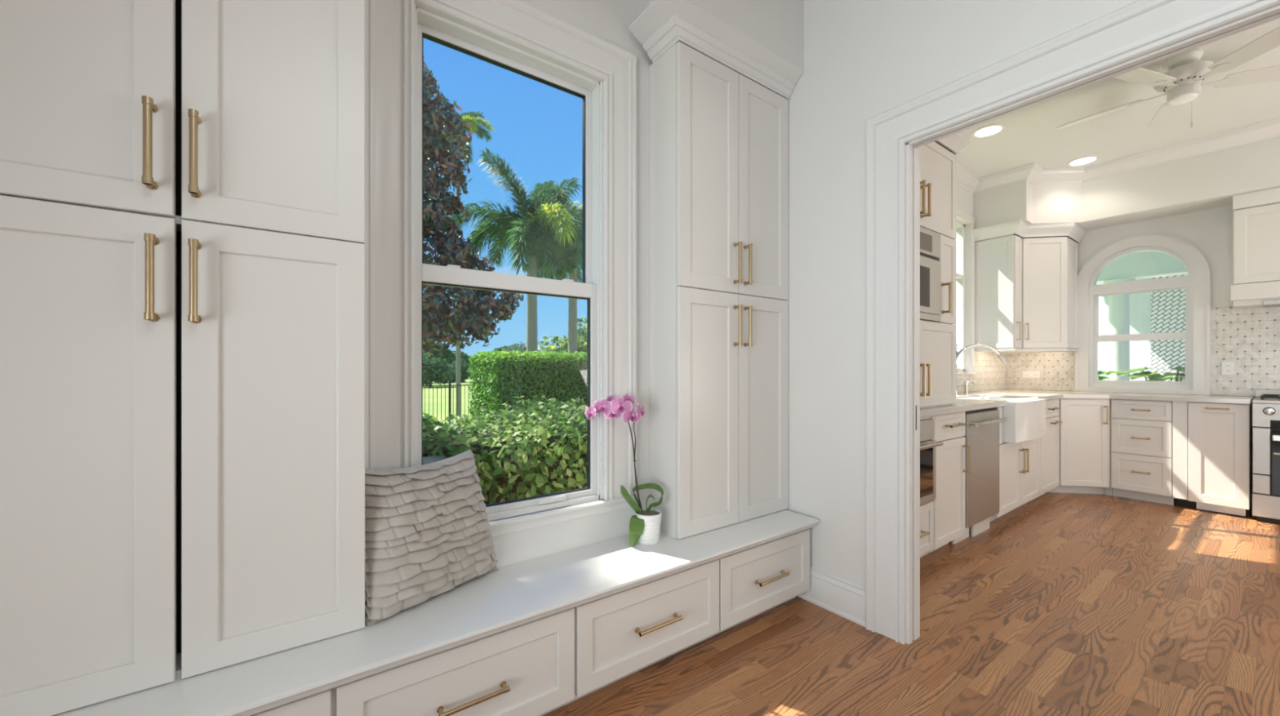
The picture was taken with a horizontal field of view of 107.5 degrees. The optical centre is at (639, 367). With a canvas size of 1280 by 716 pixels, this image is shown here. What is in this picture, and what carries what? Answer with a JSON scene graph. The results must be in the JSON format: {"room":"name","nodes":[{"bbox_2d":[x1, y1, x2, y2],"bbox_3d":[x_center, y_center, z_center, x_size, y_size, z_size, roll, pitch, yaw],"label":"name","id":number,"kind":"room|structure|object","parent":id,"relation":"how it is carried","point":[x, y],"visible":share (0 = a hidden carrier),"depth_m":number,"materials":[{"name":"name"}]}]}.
{"room":"mudroom","nodes":[
{"label":"mudroom","id":0,"kind":"room"},
{"bbox_2d":[542,492,1279,715],"bbox_3d":[2.166,1.230,0.890,8.848,0.060,5.300,0,0,-36],"label":"floor","id":1,"kind":"structure","parent":0,"point":[1068,604],"depth_m":2.06,"materials":[{"name":"brown wood"}]},
{"bbox_2d":[249,528,809,715],"bbox_3d":[-0.745,1.000,1.428,3.768,0.400,0.413,0,0,-36],"label":"storage bench","id":2,"kind":"object","parent":1,"relation":"on","point":[539,667],"visible":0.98,"depth_m":1.61,"materials":[{"name":"paint"}]},
{"bbox_2d":[52,509,819,715],"bbox_3d":[-0.744,0.781,1.426,3.768,0.036,0.417,0,0,-36],"label":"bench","id":3,"kind":"object","parent":2,"relation":"on","point":[517,593],"visible":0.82,"depth_m":1.42,"materials":[{"name":"paint"}]},
{"bbox_2d":[0,0,364,715],"bbox_3d":[-1.154,-0.400,1.193,0.780,2.324,0.313,0,0,-36],"label":"tall cabinet","id":4,"kind":"object","parent":3,"relation":"on","point":[182,182],"visible":1,"depth_m":1.13,"materials":[{"name":"paint"}]},
{"bbox_2d":[364,449,498,626],"bbox_3d":[-0.682,0.542,1.593,0.181,0.467,0.482,0,0,33],"label":"cushion","id":5,"kind":"object","parent":3,"relation":"on","point":[428,532],"visible":1,"depth_m":1.49,"materials":[{"name":"grey fabric"}]},
{"bbox_2d":[584,393,663,547],"bbox_3d":[-0.066,0.438,2.049,0.350,0.650,0.139,0,0,-5],"label":"potted orchid","id":6,"kind":"object","parent":3,"relation":"on","point":[645,525],"visible":1,"depth_m":2.03,"materials":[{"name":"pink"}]},
{"bbox_2d":[628,0,804,538],"bbox_3d":[0.394,-0.400,2.315,0.916,2.324,0.313,0,0,-36],"label":"tall cabinet","id":7,"kind":"object","parent":3,"relation":"on","point":[719,137],"visible":1,"depth_m":2.23,"materials":[{"name":"paint"}]},
{"bbox_2d":[920,415,934,555],"bbox_3d":[1.282,0.743,2.856,0.827,0.914,0.682,0,0,-36],"label":"base cabinet","id":8,"kind":"object","parent":1,"relation":"on","point":[926,509],"visible":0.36,"depth_m":2.81,"materials":[{"name":"paint"}]},
{"bbox_2d":[920,418,943,504],"bbox_3d":[1.375,0.548,2.821,0.653,0.483,0.567,0,0,-36],"label":"wall oven","id":9,"kind":"object","parent":8,"relation":"in","point":[928,446],"visible":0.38,"depth_m":2.76,"materials":[{"name":"metal"}]},
{"bbox_2d":[920,411,970,557],"bbox_3d":[1.809,0.743,3.237,0.466,0.914,0.682,0,0,-36],"label":"base cabinet","id":10,"kind":"object","parent":1,"relation":"on","point":[949,504],"visible":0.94,"depth_m":3.00,"materials":[{"name":"paint"}]},
{"bbox_2d":[951,407,1008,544],"bbox_3d":[2.264,0.748,3.514,0.587,0.905,0.648,0,0,-36],"label":"dishwasher","id":11,"kind":"object","parent":1,"relation":"on","point":[982,428],"visible":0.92,"depth_m":3.28,"materials":[{"name":"silver"}]},
{"bbox_2d":[989,406,1039,521],"bbox_3d":[2.889,0.743,4.020,1.015,0.914,0.682,0,0,-36],"label":"base cabinet","id":12,"kind":"object","parent":1,"relation":"on","point":[1020,462],"visible":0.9,"depth_m":3.73,"materials":[{"name":"paint"}]},
{"bbox_2d":[1025,398,1062,503],"bbox_3d":[3.542,0.743,4.493,0.591,0.914,0.682,0,0,-36],"label":"base cabinet","id":13,"kind":"object","parent":1,"relation":"on","point":[1049,442],"visible":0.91,"depth_m":4.27,"materials":[{"name":"paint"}]},
{"bbox_2d":[1047,398,1112,495],"bbox_3d":[4.185,0.743,4.808,0.801,0.914,0.942,0,0,-36],"label":"base cabinet","id":14,"kind":"object","parent":1,"relation":"on","point":[1085,430],"visible":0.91,"depth_m":4.40,"materials":[{"name":"paint"}]},
{"bbox_2d":[1111,399,1175,505],"bbox_3d":[4.666,0.743,4.338,0.572,0.914,0.380,0,0,-36],"label":"base cabinet","id":15,"kind":"object","parent":1,"relation":"on","point":[1141,430],"visible":0.98,"depth_m":4.19,"materials":[{"name":"paint"}]},
{"bbox_2d":[1172,400,1252,517],"bbox_3d":[4.898,0.743,4.017,0.574,0.914,0.405,0,0,-36],"label":"base cabinet","id":16,"kind":"object","parent":1,"relation":"on","point":[1212,442],"visible":0.96,"depth_m":3.87,"materials":[{"name":"paint"},{"name":"brass"}]},
{"bbox_2d":[920,389,1253,417],"bbox_3d":[2.979,0.265,3.449,4.348,0.040,1.748,0,0,-36],"label":"countertop","id":17,"kind":"structure","parent":16,"relation":"on","point":[961,405],"depth_m":4.05,"materials":[{"name":"white stone"}]},
{"bbox_2d":[917,132,970,408],"bbox_3d":[1.443,-0.628,2.979,1.293,1.744,0.688,0,0,-36],"label":"tall cabinet","id":18,"kind":"object","parent":17,"relation":"on","point":[937,162],"visible":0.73,"depth_m":2.97,"materials":[{"name":"paint"}]},
{"bbox_2d":[920,226,941,321],"bbox_3d":[1.428,-0.566,2.882,0.811,0.548,0.471,0,0,-36],"label":"microwave","id":19,"kind":"object","parent":18,"relation":"in","point":[930,241],"visible":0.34,"depth_m":2.83,"materials":[{"name":"metal"}]},
{"bbox_2d":[956,368,967,374],"bbox_3d":[2.922,0.123,4.344,0.287,0.242,0.040,0,0,-14],"label":"filter faucet","id":20,"kind":"object","parent":17,"relation":"on","point":[961,370],"visible":0.25,"depth_m":4.37,"materials":[{"name":"silver metal"}]},
{"bbox_2d":[963,380,975,393],"bbox_3d":[3.120,0.183,4.442,0.039,0.122,0.108,0,0,-23],"label":"soap dispenser","id":21,"kind":"object","parent":17,"relation":"on","point":[966,391],"visible":0.94,"depth_m":4.46,"materials":[{"name":"silver metal"}]},
{"bbox_2d":[955,343,1008,395],"bbox_3d":[3.093,0.011,4.284,0.507,0.468,0.079,0,0,1],"label":"kitchen faucet","id":22,"kind":"object","parent":17,"relation":"on","point":[1003,359],"visible":0.65,"depth_m":4.26,"materials":[{"name":"silver metal"}]},
{"bbox_2d":[959,395,1045,443],"bbox_3d":[2.950,0.408,3.879,0.740,0.303,0.488,0,0,-36],"label":"farmhouse sink","id":23,"kind":"object","parent":17,"relation":"in","point":[1026,421],"visible":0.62,"depth_m":3.59,"materials":[{"name":"white ceramic"}]},
{"bbox_2d":[1196,502,1245,516],"bbox_3d":[4.800,1.159,3.881,0.028,0.067,0.255,0,0,-36],"label":"toe kick","id":24,"kind":"object","parent":16,"relation":"attached to","point":[1203,506],"depth_m":3.87,"materials":[{"name":"wood"}]},
{"bbox_2d":[1252,389,1279,524],"bbox_3d":[5.234,0.690,3.522,0.610,1.020,0.765,0,0,-36],"label":"range","id":25,"kind":"object","parent":1,"relation":"on","point":[1266,402],"visible":1,"depth_m":3.63,"materials":[{"name":"silver metal"}]},
{"bbox_2d":[1252,396,1279,404],"bbox_3d":[5.249,0.262,3.533,0.572,0.027,0.765,0,0,-36],"label":"cooktop","id":26,"kind":"object","parent":25,"relation":"in","point":[1257,400],"depth_m":3.65,"materials":[{"name":"metal"}]},
{"bbox_2d":[770,0,1137,587],"bbox_3d":[2.149,-0.365,0.754,0.085,3.130,4.900,0,0,-36],"label":"wall","id":27,"kind":"structure","parent":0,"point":[864,60],"depth_m":2.28,"materials":[{"name":"paint"}]},
{"bbox_2d":[906,5,1279,644],"bbox_3d":[1.955,0.111,1.032,0.102,2.179,2.578,0,0,-36],"label":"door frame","id":28,"kind":"structure","parent":27,"relation":"in","point":[913,152],"depth_m":2.04,"materials":[{"name":"paint"}]},
{"bbox_2d":[952,183,996,392],"bbox_3d":[2.469,-0.215,4.258,4.545,3.430,0.160,0,0,-36],"label":"wall","id":29,"kind":"structure","parent":0,"point":[964,197],"depth_m":4.85,"materials":[{"name":"paint"}]},
{"bbox_2d":[364,0,653,600],"bbox_3d":[-0.880,-0.215,1.663,3.925,3.430,0.194,0,0,-36],"label":"window casing","id":30,"kind":"structure","parent":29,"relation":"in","point":[610,20],"depth_m":1.91,"materials":[{"name":"paint"}]},
{"bbox_2d":[414,3,603,519],"bbox_3d":[-0.512,-0.347,1.919,0.777,1.875,0.107,0,0,-36],"label":"window","id":31,"kind":"structure","parent":30,"relation":"attached to","point":[428,25],"depth_m":1.95,"materials":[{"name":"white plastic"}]},
{"bbox_2d":[649,0,804,89],"bbox_3d":[0.453,-1.746,2.358,0.780,0.368,0.312,0,0,-36],"label":"trim","id":32,"kind":"structure","parent":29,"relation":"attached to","point":[778,25],"depth_m":2.30,"materials":[{"name":"paint"}]},
{"bbox_2d":[797,566,866,627],"bbox_3d":[0.866,1.114,2.434,0.022,0.172,0.653,0,0,-36],"label":"baseboard","id":33,"kind":"structure","parent":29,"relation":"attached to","point":[842,597],"depth_m":2.29,"materials":[{"name":"paint"}]},
{"bbox_2d":[934,127,973,145],"bbox_3d":[1.549,-1.716,3.061,1.580,0.428,0.698,0,0,-36],"label":"trim","id":34,"kind":"structure","parent":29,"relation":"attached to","point":[968,132],"depth_m":3.07,"materials":[{"name":"paint"}]},
{"bbox_2d":[953,221,964,372],"bbox_3d":[2.681,-0.725,4.430,1.640,1.530,0.090,0,0,-36],"label":"window","id":35,"kind":"structure","parent":29,"relation":"in","point":[960,228],"depth_m":4.87,"materials":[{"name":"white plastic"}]},
{"bbox_2d":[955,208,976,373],"bbox_3d":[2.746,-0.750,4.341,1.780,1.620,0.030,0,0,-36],"label":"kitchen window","id":36,"kind":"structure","parent":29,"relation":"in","point":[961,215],"depth_m":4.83,"materials":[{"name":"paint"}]},
{"bbox_2d":[973,219,1086,353],"bbox_3d":[4.028,-0.799,4.859,0.999,1.255,0.688,0,0,-36],"label":"upper cabinet","id":37,"kind":"object","parent":29,"relation":"attached to","point":[1026,290],"visible":1,"depth_m":4.70,"materials":[{"name":"paint"}]},
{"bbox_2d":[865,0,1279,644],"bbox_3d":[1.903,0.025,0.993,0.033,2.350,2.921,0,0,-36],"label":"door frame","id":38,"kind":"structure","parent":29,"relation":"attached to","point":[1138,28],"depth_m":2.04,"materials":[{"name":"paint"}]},
{"bbox_2d":[955,17,1279,177],"bbox_3d":[2.353,-1.990,1.056,8.550,0.120,5.350,0,0,-36],"label":"ceiling","id":39,"kind":"structure","parent":0,"point":[1030,135],"depth_m":3.63,"materials":[{"name":"paint"}]},
{"bbox_2d":[970,123,1005,137],"bbox_3d":[2.830,-1.925,3.815,0.230,0.010,0.230,0,0,-36],"label":"recessed light","id":40,"kind":"object","parent":39,"relation":"in","point":[990,130],"visible":0.98,"depth_m":3.81,"materials":[{"name":"white"}]},
{"bbox_2d":[1066,155,1100,166],"bbox_3d":[4.121,-1.925,4.368,0.230,0.010,0.230,0,0,-36],"label":"recessed light","id":41,"kind":"object","parent":39,"relation":"in","point":[1084,160],"visible":1,"depth_m":4.36,"materials":[{"name":"white plastic"}]},
{"bbox_2d":[1056,26,1279,129],"bbox_3d":[3.344,-1.710,2.945,1.159,0.440,1.114,0,0,-36],"label":"ceiling fan","id":42,"kind":"object","parent":39,"relation":"hanging from","point":[1181,84],"visible":0.98,"depth_m":2.83,"materials":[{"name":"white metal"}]},
{"bbox_2d":[1026,204,1255,398],"bbox_3d":[5.798,-0.215,3.409,0.150,3.430,5.120,0,0,-36],"label":"wall","id":43,"kind":"structure","parent":0,"point":[1210,231],"depth_m":4.27,"materials":[{"name":"paint"}]},
{"bbox_2d":[955,117,1279,193],"bbox_3d":[4.707,-1.873,3.247,5.700,0.115,2.087,0,0,26],"label":"crown molding","id":44,"kind":"structure","parent":43,"relation":"attached to","point":[1033,172],"depth_m":4.34,"materials":[{"name":"paint"}]},
{"bbox_2d":[956,306,1279,396],"bbox_3d":[3.803,-0.148,3.384,3.110,0.784,2.820,0,0,-36],"label":"backsplash","id":45,"kind":"structure","parent":43,"relation":"attached to","point":[1250,338],"depth_m":4.16,"materials":[{"name":"white tile"}]},
{"bbox_2d":[1022,371,1039,378],"bbox_3d":[4.362,0.075,5.234,0.007,0.080,0.160,0,0,-36],"label":"outlet","id":46,"kind":"object","parent":45,"relation":"attached to","point":[1024,374],"visible":1,"depth_m":5.23,"materials":[{"name":"white plastic"}]},
{"bbox_2d":[1221,361,1235,375],"bbox_3d":[5.167,0.003,4.123,0.007,0.120,0.074,0,0,-36],"label":"outlet","id":47,"kind":"object","parent":45,"relation":"attached to","point":[1228,368],"visible":1,"depth_m":4.12,"materials":[{"name":"white plastic"}]},
{"bbox_2d":[973,135,1279,238],"bbox_3d":[5.323,-1.679,3.127,0.950,0.502,5.020,0,0,-36],"label":"ceiling beam","id":48,"kind":"structure","parent":43,"relation":"attached to","point":[1208,180],"depth_m":4.29,"materials":[{"name":"paint"}]},
{"bbox_2d":[1075,235,1210,395],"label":"arched window","id":49,"kind":"structure","parent":43,"relation":"in","point":[1199,265],"depth_m":4.41,"materials":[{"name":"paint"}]},
{"bbox_2d":[1230,186,1279,309],"bbox_3d":[5.318,-0.965,3.614,0.383,0.921,0.945,0,0,-36],"label":"range hood","id":50,"kind":"object","parent":43,"relation":"attached to","point":[1255,215],"visible":1,"depth_m":3.79,"materials":[{"name":"paint"}]},
{"bbox_2d":[1262,298,1279,307],"bbox_3d":[5.301,-0.524,3.605,0.285,0.041,0.620,0,0,-36],"label":"vent","id":51,"kind":"object","parent":50,"relation":"attached to","point":[1267,303],"depth_m":3.75,"materials":[{"name":"metal"}]},
{"label":"outside","id":52,"kind":"structure","parent":0,"visible":0},
{"bbox_2d":[422,378,475,423],"bbox_3d":[-23.246,1.650,83.239,180.000,0.200,157.900,0,0,-36],"label":"ground","id":53,"kind":"structure","parent":52,"point":[468,381],"depth_m":22.42,"materials":[{"name":"green plant"}]},
{"bbox_2d":[422,456,447,464],"bbox_3d":[-1.010,0.987,2.155,0.443,1.127,0.432,0,0,-36],"label":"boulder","id":54,"kind":"object","parent":53,"relation":"on","point":[426,460],"visible":0.09,"depth_m":2.21,"materials":[{"name":"grey stone"}]},
{"bbox_2d":[422,353,455,386],"bbox_3d":[-17.058,0.169,38.428,3.508,2.763,3.801,0,0,-36],"label":"broadleaf tree","id":55,"kind":"object","parent":53,"relation":"on","point":[433,371],"visible":0.8,"depth_m":37.58,"materials":[{"name":"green plant"}]},
{"bbox_2d":[422,382,476,423],"bbox_3d":[-3.708,0.895,7.933,3.900,1.310,0.036,0,0,-36],"label":"metal fence","id":56,"kind":"object","parent":53,"relation":"on","point":[449,384],"visible":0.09,"depth_m":8.20,"materials":[{"name":"black metal"}]},
{"bbox_2d":[445,358,474,382],"bbox_3d":[-19.703,0.442,50.082,3.671,3.024,4.586,0,0,9],"label":"broadleaf tree","id":57,"kind":"object","parent":53,"relation":"on","point":[464,366],"visible":0.35,"depth_m":49.84,"materials":[{"name":"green plant"}]},
{"bbox_2d":[434,91,494,423],"bbox_3d":[-5.055,-2.919,12.993,1.967,8.938,1.589,0,0,22],"label":"palm tree","id":58,"kind":"object","parent":53,"relation":"on","point":[468,117],"visible":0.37,"depth_m":12.96,"materials":[{"name":"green plant"}]},
{"bbox_2d":[422,55,524,355],"bbox_3d":[-3.108,-1.561,6.553,2.899,6.227,1.712,0,0,-9],"label":"magnolia tree","id":59,"kind":"object","parent":53,"relation":"on","point":[470,313],"visible":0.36,"depth_m":6.36,"materials":[{"name":"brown plant"}]},
{"bbox_2d":[422,342,537,378],"bbox_3d":[-27.112,-0.387,71.508,80.799,7.151,9.252,0,0,-36],"label":"tree line","id":60,"kind":"object","parent":53,"relation":"on","point":[450,356],"visible":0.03,"depth_m":66.66,"materials":[{"name":"green plant"}]},
{"bbox_2d":[422,395,586,504],"bbox_3d":[-0.825,0.872,3.335,4.425,1.356,1.394,0,0,-36],"label":"hedge","id":61,"kind":"object","parent":53,"relation":"on","point":[543,451],"visible":0.18,"depth_m":2.84,"materials":[{"name":"green plant"}]},
{"bbox_2d":[445,145,582,352],"bbox_3d":[-2.656,-1.734,11.577,3.781,6.569,3.299,0,0,29],"label":"palm tree","id":62,"kind":"object","parent":53,"relation":"on","point":[531,240],"visible":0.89,"depth_m":10.99,"materials":[{"name":"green plant"}]},
{"bbox_2d":[506,341,526,351],"bbox_3d":[-15.555,-0.766,61.761,4.428,5.380,6.154,0,0,-16],"label":"broadleaf tree","id":63,"kind":"object","parent":53,"relation":"on","point":[516,347],"visible":0.1,"depth_m":60.75,"materials":[{"name":"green plant"}]},
{"bbox_2d":[466,349,586,422],"bbox_3d":[-0.183,0.613,9.003,5.832,1.873,1.454,0,0,-36],"label":"clipped hedge","id":64,"kind":"object","parent":53,"relation":"on","point":[501,376],"visible":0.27,"depth_m":7.29,"materials":[{"name":"green plant"}]},
{"bbox_2d":[511,182,582,353],"bbox_3d":[-1.763,-1.468,12.505,2.963,6.037,2.636,0,0,31],"label":"palm tree","id":65,"kind":"object","parent":53,"relation":"on","point":[569,260],"visible":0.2,"depth_m":12.38,"materials":[{"name":"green plant"}]},
{"bbox_2d":[537,316,586,353],"bbox_3d":[-2.025,-0.113,15.762,3.020,3.326,2.962,0,0,-14],"label":"bushy tree","id":66,"kind":"object","parent":53,"relation":"on","point":[582,345],"visible":0.12,"depth_m":14.92,"materials":[{"name":"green plant"}]},
{"bbox_2d":[1096,251,1188,381],"bbox_3d":[8.306,-0.050,6.263,7.200,3.200,6.400,0,0,-36],"label":"covered porch","id":67,"kind":"object","parent":53,"relation":"on","point":[1162,311],"visible":0.12,"depth_m":6.35,"materials":[{"name":"teal"}]},
{"bbox_2d":[1097,369,1128,380],"bbox_3d":[5.594,0.781,5.847,1.066,1.539,0.758,0,0,-36],"label":"shrub","id":68,"kind":"object","parent":67,"relation":"on","point":[1100,372],"visible":0.02,"depth_m":5.72,"materials":[{"name":"green plant"}]},
{"bbox_2d":[1116,366,1185,381],"bbox_3d":[5.711,0.766,5.045,0.812,1.568,0.816,0,0,-36],"label":"plant","id":69,"kind":"object","parent":67,"relation":"on","point":[1156,376],"visible":0.09,"depth_m":5.04,"materials":[{"name":"green plant"}]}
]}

